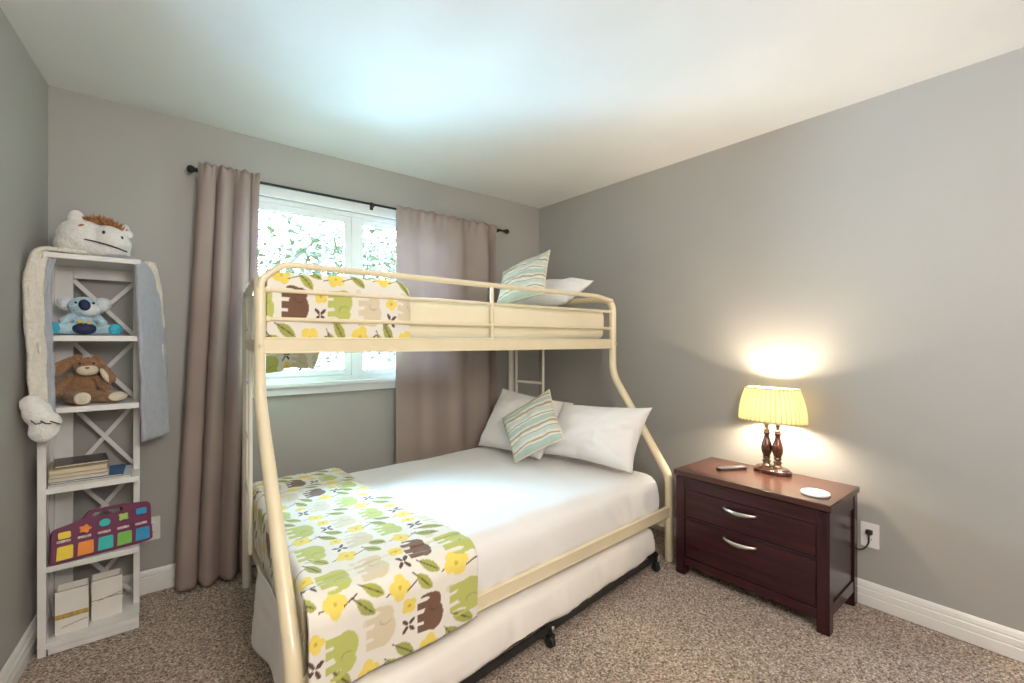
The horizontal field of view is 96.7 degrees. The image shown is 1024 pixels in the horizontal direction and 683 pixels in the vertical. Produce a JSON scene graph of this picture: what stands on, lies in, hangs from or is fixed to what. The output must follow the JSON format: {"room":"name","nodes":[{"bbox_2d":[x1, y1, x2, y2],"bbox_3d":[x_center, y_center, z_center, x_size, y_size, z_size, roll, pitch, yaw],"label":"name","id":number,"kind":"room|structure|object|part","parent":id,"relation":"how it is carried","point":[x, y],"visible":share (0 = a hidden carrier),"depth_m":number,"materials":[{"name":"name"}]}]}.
{"room":"bedroom","nodes":[
{"label":"bedroom","id":0,"kind":"room"},
{"bbox_2d":[0,8,47,670],"bbox_3d":[-1.035,0.060,0.381,0.100,2.460,4.026,0,0,-34],"label":"wall","id":1,"kind":"structure","parent":0,"point":[23,89],"depth_m":1.72,"materials":[{"name":"paint"}]},
{"bbox_2d":[0,614,36,682],"bbox_3d":[-1.017,1.213,0.459,0.016,0.114,3.917,0,0,-34],"label":"baseboard","id":2,"kind":"structure","parent":1,"relation":"attached to","point":[13,669],"depth_m":1.74,"materials":[{"name":"white wood"}]},
{"bbox_2d":[48,85,538,583],"bbox_3d":[-0.986,0.060,3.082,3.264,2.460,0.120,0,0,-39],"label":"wall","id":3,"kind":"structure","parent":0,"point":[126,164],"depth_m":2.38,"materials":[{"name":"paint"}]},
{"bbox_2d":[144,516,159,541],"bbox_3d":[-1.830,0.950,2.309,0.072,0.116,0.008,0,0,-39],"label":"wall outlet","id":4,"kind":"object","parent":3,"relation":"attached to","point":[155,521],"visible":0.35,"depth_m":2.32,"materials":[{"name":"plastic"}]},
{"bbox_2d":[89,555,254,605],"bbox_3d":[-0.935,1.213,3.036,3.044,0.114,0.016,0,0,-39],"label":"baseboard","id":5,"kind":"structure","parent":3,"relation":"attached to","point":[163,577],"depth_m":2.31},
{"bbox_2d":[253,184,395,397],"bbox_3d":[-1.052,-0.299,2.992,1.650,1.239,0.135,0,0,-39],"label":"window","id":6,"kind":"structure","parent":3,"relation":"in","point":[352,377],"depth_m":2.92,"materials":[{"name":"white plastic"}]},
{"bbox_3d":[-1.341,-0.298,2.778,0.709,1.041,0.042,0,0,-39],"label":"sash","id":7,"kind":"part","parent":6,"relation":"part of","materials":[{"name":"white plastic"}]},
{"bbox_3d":[-1.030,0.262,2.965,1.650,0.024,0.065,0,0,-39],"label":"sill","id":8,"kind":"part","parent":6,"relation":"part of","materials":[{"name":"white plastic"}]},
{"bbox_3d":[-0.780,-0.298,3.267,0.659,1.041,0.035,0,0,-39],"label":"sash","id":9,"kind":"part","parent":6,"relation":"part of","materials":[{"name":"white plastic"}]},
{"bbox_2d":[186,165,508,233],"bbox_3d":[-0.869,-0.897,3.045,2.138,0.051,0.085,0,0,-39],"label":"curtain rod","id":10,"kind":"object","parent":3,"relation":"attached to","point":[191,169],"visible":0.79,"depth_m":2.78,"materials":[{"name":"brown metal"}]},
{"bbox_2d":[175,162,259,591],"bbox_3d":[-1.545,0.164,2.404,0.382,2.190,0.092,0,0,-39],"label":"curtain","id":11,"kind":"object","parent":10,"relation":"hanging from","point":[226,233],"visible":0.93,"depth_m":2.37,"materials":[{"name":"beige fabric"}]},
{"bbox_2d":[396,204,496,463],"bbox_3d":[-0.454,0.168,3.334,0.853,2.178,0.084,0,0,-39],"label":"curtain","id":12,"kind":"object","parent":10,"relation":"hanging from","point":[446,400],"visible":0.59,"depth_m":3.30,"materials":[{"name":"beige fabric"}]},
{"bbox_2d":[0,0,1023,207],"bbox_3d":[0.142,-1.220,1.421,3.620,0.100,4.120,0,0,-39],"label":"ceiling","id":13,"kind":"structure","parent":0,"point":[533,103],"depth_m":1.94,"materials":[{"name":"paint"}]},
{"bbox_2d":[18,527,1023,682],"bbox_3d":[0.157,1.274,1.420,3.600,0.008,4.060,0,0,-39],"label":"floor","id":14,"kind":"structure","parent":0,"point":[667,625],"depth_m":1.90,"materials":[{"name":"carpet"}]},
{"bbox_2d":[37,251,140,659],"bbox_3d":[-1.857,0.454,2.021,0.323,1.632,0.280,0,0,-39],"label":"bookshelf","id":15,"kind":"object","parent":14,"relation":"on","point":[55,506],"visible":0.52,"depth_m":2.02,"materials":[{"name":"white wood"}]},
{"bbox_2d":[55,578,89,635],"bbox_3d":[-1.877,1.131,1.944,0.106,0.178,0.091,0,0,-39],"label":"carton","id":16,"kind":"object","parent":15,"relation":"on","point":[72,600],"visible":1,"depth_m":1.92,"materials":[{"name":"white cardboard"}]},
{"bbox_2d":[52,296,122,335],"bbox_3d":[-1.846,-0.110,1.971,0.248,0.170,0.130,0,0,-39],"label":"plush koala","id":17,"kind":"object","parent":15,"relation":"on","point":[85,317],"visible":0.98,"depth_m":1.95,"materials":[{"name":"blue fabric"}]},
{"bbox_2d":[48,465,131,488],"bbox_3d":[-1.837,0.589,1.997,0.260,0.011,0.205,0,0,-39],"label":"book","id":18,"kind":"object","parent":15,"relation":"on","point":[128,469],"visible":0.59,"depth_m":1.94,"materials":[{"name":"white paper"}]},
{"bbox_2d":[49,464,125,484],"bbox_3d":[-1.845,0.579,1.990,0.234,0.009,0.207,0,0,-39],"label":"book","id":19,"kind":"object","parent":18,"relation":"on","point":[115,470],"visible":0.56,"depth_m":1.96,"materials":[{"name":"blue paper"}]},
{"bbox_2d":[48,463,109,482],"bbox_3d":[-1.865,0.567,1.968,0.189,0.013,0.189,0,0,-39],"label":"book","id":20,"kind":"object","parent":19,"relation":"on","point":[101,473],"visible":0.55,"depth_m":1.90,"materials":[{"name":"beige paper"}]},
{"bbox_2d":[49,464,108,479],"bbox_3d":[-1.870,0.553,1.970,0.182,0.015,0.185,0,0,-42],"label":"book","id":21,"kind":"object","parent":20,"relation":"on","point":[103,469],"visible":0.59,"depth_m":1.90,"materials":[{"name":"beige paper"}]},
{"bbox_2d":[48,462,107,475],"bbox_3d":[-1.873,0.535,1.969,0.180,0.020,0.190,0,0,-44],"label":"book","id":22,"kind":"object","parent":21,"relation":"on","point":[52,472],"visible":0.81,"depth_m":1.90,"materials":[{"name":"beige paper"}]},
{"bbox_2d":[54,453,108,468],"bbox_3d":[-1.883,0.519,1.991,0.170,0.010,0.168,0,0,45],"label":"book","id":23,"kind":"object","parent":22,"relation":"on","point":[100,457],"visible":1,"depth_m":1.97,"materials":[{"name":"black paper"}]},
{"bbox_2d":[54,354,127,404],"bbox_3d":[-1.831,0.162,1.951,0.226,0.216,0.180,0,0,6],"label":"plush bunny","id":24,"kind":"object","parent":15,"relation":"on","point":[81,387],"visible":0.93,"depth_m":1.96},
{"bbox_2d":[18,210,170,442],"bbox_3d":[-1.763,-0.060,1.966,0.472,1.013,0.354,0,0,-39],"label":"stuffed animal","id":25,"kind":"object","parent":15,"relation":"on","point":[80,234],"visible":0.95,"depth_m":1.95},
{"bbox_3d":[-1.845,-0.047,1.898,0.089,0.677,0.295,0,0,8],"label":"hanging arm","id":26,"kind":"part","parent":25,"relation":"part of"},
{"bbox_3d":[-1.751,0.031,2.096,0.211,0.830,0.214,0,0,-10],"label":"hanging arm","id":27,"kind":"part","parent":25,"relation":"part of"},
{"bbox_2d":[48,501,152,565],"bbox_3d":[-1.793,0.826,1.993,0.116,0.192,0.336,0,0,41],"label":"toy","id":28,"kind":"object","parent":15,"relation":"on","point":[90,535],"visible":1,"depth_m":1.97,"materials":[{"name":"fabric"}]},
{"bbox_3d":[-1.913,-0.314,2.138,0.212,0.054,0.012,0,0,-39],"label":"rail","id":29,"kind":"part","parent":15,"relation":"part of","materials":[{"name":"white wood"}]},
{"bbox_2d":[91,568,122,621],"bbox_3d":[-1.820,1.133,2.044,0.104,0.172,0.088,0,0,-43],"label":"carton","id":30,"kind":"object","parent":15,"relation":"on","point":[106,587],"visible":1,"depth_m":2.02,"materials":[{"name":"white cardboard"}]},
{"bbox_2d":[242,262,673,682],"bbox_3d":[-0.270,0.481,2.480,2.099,1.578,1.462,0,0,-39],"label":"bunk bed","id":31,"kind":"object","parent":14,"relation":"on","point":[262,345],"visible":0.84,"depth_m":2.04,"materials":[{"name":"beige metal"}]},
{"bbox_3d":[-1.305,0.507,2.253,0.042,1.526,0.302,0,0,-33],"label":"leg","id":32,"kind":"part","parent":31,"relation":"part of","materials":[{"name":"metal"}]},
{"bbox_3d":[-1.156,-0.235,2.026,0.039,0.039,0.257,0,0,-33],"label":"rail","id":33,"kind":"part","parent":31,"relation":"part of","materials":[{"name":"beige metal"}]},
{"bbox_3d":[-0.851,0.508,1.591,0.059,1.524,0.823,0,0,-37],"label":"leg","id":34,"kind":"part","parent":31,"relation":"part of","materials":[{"name":"beige metal"}]},
{"bbox_3d":[-0.149,-0.239,2.320,2.043,0.139,0.026,0,0,-39],"label":"guard rail","id":35,"kind":"part","parent":31,"relation":"part of","materials":[{"name":"beige metal"}]},
{"bbox_2d":[251,446,658,682],"bbox_3d":[-0.278,0.990,2.473,1.995,0.493,1.381,0,0,-39],"label":"mattress","id":36,"kind":"object","parent":31,"relation":"on","point":[518,517],"visible":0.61,"depth_m":2.22,"materials":[{"name":"white fabric"}]},
{"bbox_2d":[253,468,477,682],"bbox_3d":[-0.780,0.867,1.969,0.643,0.289,1.386,0,0,-39],"label":"blanket","id":37,"kind":"object","parent":36,"relation":"on","point":[377,580],"visible":0.88,"depth_m":1.55,"materials":[{"name":"fabric"}]},
{"bbox_2d":[478,388,573,458],"bbox_3d":[0.073,0.542,3.119,0.616,0.395,0.346,0,0,45],"label":"pillow","id":38,"kind":"object","parent":36,"relation":"on","point":[494,434],"visible":0.39,"depth_m":3.12,"materials":[{"name":"white fabric"}]},
{"bbox_2d":[501,389,563,462],"bbox_3d":[0.127,0.522,2.836,0.513,0.432,0.274,0,0,27],"label":"throw pillow","id":39,"kind":"object","parent":36,"relation":"on","point":[534,426],"visible":1,"depth_m":2.77,"materials":[{"name":"fabric"}]},
{"bbox_2d":[544,403,651,473],"bbox_3d":[0.497,0.560,2.784,0.341,0.350,0.620,0,0,-39],"label":"pillow","id":40,"kind":"object","parent":36,"relation":"on","point":[607,436],"visible":0.95,"depth_m":2.64,"materials":[{"name":"white fabric"}]},
{"bbox_2d":[410,297,603,338],"bbox_3d":[-0.412,-0.118,2.675,1.961,0.208,0.848,0,0,-39],"label":"mattress","id":41,"kind":"object","parent":31,"relation":"on","point":[419,310],"visible":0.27,"depth_m":2.42,"materials":[{"name":"beige fabric"}]},
{"bbox_2d":[253,270,409,372],"bbox_3d":[-0.954,-0.055,2.236,0.635,0.454,0.884,0,0,-39],"label":"blanket","id":42,"kind":"object","parent":41,"relation":"on","point":[277,304],"visible":0.74,"depth_m":1.89,"materials":[{"name":"fabric"}]},
{"bbox_2d":[497,250,549,302],"bbox_3d":[0.075,-0.411,2.894,0.318,0.389,0.270,0,0,9],"label":"throw pillow","id":43,"kind":"object","parent":41,"relation":"on","point":[531,272],"visible":0.91,"depth_m":2.83,"materials":[{"name":"fabric"}]},
{"bbox_2d":[508,278,592,306],"bbox_3d":[0.214,-0.330,3.127,0.240,0.207,0.689,0,0,-44],"label":"pillow","id":44,"kind":"object","parent":41,"relation":"on","point":[568,284],"visible":0.44,"depth_m":2.96,"materials":[{"name":"white fabric"}]},
{"bbox_3d":[0.101,0.487,3.505,0.345,1.566,0.042,0,0,44],"label":"leg","id":45,"kind":"part","parent":31,"relation":"part of","materials":[{"name":"metal"}]},
{"bbox_3d":[0.685,0.486,2.917,0.068,1.568,0.760,0,0,-42],"label":"leg","id":46,"kind":"part","parent":31,"relation":"part of","materials":[{"name":"beige metal"}]},
{"bbox_2d":[460,551,659,682],"bbox_3d":[-0.162,1.223,2.242,1.828,0.094,0.998,0,0,-43],"label":"pullout trundle","id":47,"kind":"object","parent":14,"relation":"on","point":[550,641],"visible":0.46,"depth_m":1.89,"materials":[{"name":"black metal"}]},
{"bbox_2d":[307,528,654,682],"bbox_3d":[-0.168,1.126,2.226,1.840,0.184,0.969,0,0,-44],"label":"mattress","id":48,"kind":"object","parent":47,"relation":"on","point":[454,657],"visible":0.25,"depth_m":1.77,"materials":[{"name":"white fabric"}]},
{"bbox_2d":[674,457,859,636],"bbox_3d":[1.280,0.987,2.352,0.444,0.567,0.740,0,0,-39],"label":"nightstand","id":49,"kind":"object","parent":14,"relation":"on","point":[749,529],"visible":1,"depth_m":2.18,"materials":[{"name":"brown wood"}]},
{"bbox_3d":[0.939,1.004,2.508,0.050,0.532,0.050,0,0,-39],"label":"leg","id":50,"kind":"part","parent":49,"relation":"part of","materials":[{"name":"brown wood"}]},
{"bbox_2d":[716,465,746,470],"bbox_3d":[1.206,0.695,2.498,0.170,0.016,0.042,0,0,-13],"label":"remote control","id":51,"kind":"object","parent":49,"relation":"on","point":[739,467],"visible":1,"depth_m":2.49,"materials":[{"name":"grey plastic"}]},
{"bbox_3d":[1.207,0.690,2.498,0.154,0.002,0.033,0,0,-13],"label":"plate","id":52,"kind":"part","parent":51,"relation":"part of","materials":[{"name":"silver metal"}]},
{"bbox_3d":[1.112,0.999,2.237,0.039,0.020,0.161,0,0,-39],"label":"handle","id":53,"kind":"part","parent":49,"relation":"part of","materials":[{"name":"silver metal"}]},
{"bbox_3d":[1.112,0.846,2.237,0.039,0.020,0.161,0,0,-39],"label":"handle","id":54,"kind":"part","parent":49,"relation":"part of","materials":[{"name":"silver metal"}]},
{"bbox_3d":[1.273,1.065,2.346,0.354,0.205,0.618,0,0,-39],"label":"drawer","id":55,"kind":"part","parent":49,"relation":"part of","materials":[{"name":"brown wood"}]},
{"bbox_3d":[1.273,0.875,2.346,0.354,0.141,0.618,0,0,-39],"label":"drawer","id":56,"kind":"part","parent":49,"relation":"part of","materials":[{"name":"brown wood"}]},
{"bbox_2d":[738,386,872,549],"bbox_3d":[1.476,0.629,2.342,0.181,0.764,0.587,0,0,-44],"label":"table lamp","id":57,"kind":"object","parent":49,"relation":"on","point":[767,405],"visible":1,"depth_m":2.39,"materials":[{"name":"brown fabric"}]},
{"bbox_2d":[763,423,769,431],"bbox_3d":[1.374,0.444,2.455,0.031,0.082,0.031,0,0,-39],"label":"socket","id":58,"kind":"object","parent":57,"relation":"attached to","point":[766,426],"depth_m":2.45,"materials":[{"name":"gold metal"}]},
{"bbox_3d":[1.385,0.250,2.429,0.137,0.006,0.268,0,0,-39],"label":"shade trim","id":59,"kind":"part","parent":57,"relation":"part of","materials":[{"name":"yellow fabric"}]},
{"bbox_3d":[1.386,0.337,2.428,0.170,0.174,0.339,0,0,-39],"label":"lamp shade","id":60,"kind":"part","parent":57,"relation":"part of","materials":[{"name":"fabric"}]},
{"bbox_3d":[1.385,0.424,2.429,0.171,0.006,0.336,0,0,-39],"label":"shade trim","id":61,"kind":"part","parent":57,"relation":"part of","materials":[{"name":"yellow fabric"}]},
{"bbox_2d":[774,424,780,432],"bbox_3d":[1.409,0.444,2.413,0.031,0.082,0.031,0,0,-39],"label":"socket","id":62,"kind":"object","parent":57,"relation":"attached to","point":[777,427],"depth_m":2.40,"materials":[{"name":"gold metal"}]},
{"bbox_3d":[1.586,0.852,2.312,0.043,0.319,0.370,0,0,-39],"label":"cord","id":63,"kind":"part","parent":57,"relation":"part of","materials":[{"name":"black rubber"}]},
{"bbox_2d":[801,488,830,497],"bbox_3d":[1.397,0.696,2.094,0.116,0.013,0.116,0,0,-39],"label":"disc","id":64,"kind":"object","parent":49,"relation":"on","point":[813,492],"visible":1,"depth_m":2.08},
{"bbox_3d":[1.366,1.004,1.986,0.050,0.532,0.050,0,0,-39],"label":"leg","id":65,"kind":"part","parent":49,"relation":"part of","materials":[{"name":"brown wood"}]},
{"bbox_3d":[1.643,1.004,2.213,0.050,0.532,0.050,0,0,-39],"label":"leg","id":66,"kind":"part","parent":49,"relation":"part of","materials":[{"name":"brown wood"}]},
{"bbox_2d":[539,47,1023,631],"bbox_3d":[1.543,0.060,2.489,0.100,2.460,4.000,0,0,-39],"label":"wall","id":67,"kind":"structure","parent":0,"point":[865,259],"depth_m":2.22,"materials":[{"name":"paint"}]},
{"bbox_2d":[650,517,1023,662],"bbox_3d":[1.466,1.213,2.491,0.016,0.114,3.900,0,0,-39],"label":"baseboard","id":68,"kind":"structure","parent":67,"relation":"attached to","point":[997,638],"depth_m":1.98,"materials":[{"name":"white wood"}]},
{"bbox_2d":[861,521,878,549],"bbox_3d":[1.720,0.931,2.187,0.008,0.116,0.072,0,0,-39],"label":"wall outlet","id":69,"kind":"object","parent":67,"relation":"attached to","point":[874,539],"visible":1,"depth_m":2.18,"materials":[{"name":"plastic"}]},
{"label":"outside","id":70,"kind":"structure","parent":0,"visible":0},
{"bbox_2d":[258,210,395,370],"bbox_3d":[-2.136,0.928,4.454,3.853,5.695,3.716,0,0,-39],"label":"tree","id":71,"kind":"object","parent":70,"point":[291,256],"visible":0.06,"depth_m":4.21,"materials":[{"name":"green plant"}]},
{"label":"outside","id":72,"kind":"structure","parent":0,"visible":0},
{"bbox_2d":[258,214,395,370],"bbox_3d":[-1.577,0.726,6.305,3.774,6.099,3.569,0,0,8],"label":"tree","id":73,"kind":"object","parent":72,"point":[390,362],"visible":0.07,"depth_m":5.91,"materials":[{"name":"green plant"}]},
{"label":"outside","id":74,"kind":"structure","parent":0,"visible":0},
{"bbox_2d":[259,209,395,370],"bbox_3d":[-3.366,0.485,7.978,4.571,6.581,4.228,0,0,-12],"label":"tree","id":75,"kind":"object","parent":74,"point":[260,210],"visible":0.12,"depth_m":7.65,"materials":[{"name":"green plant"}]}
]}

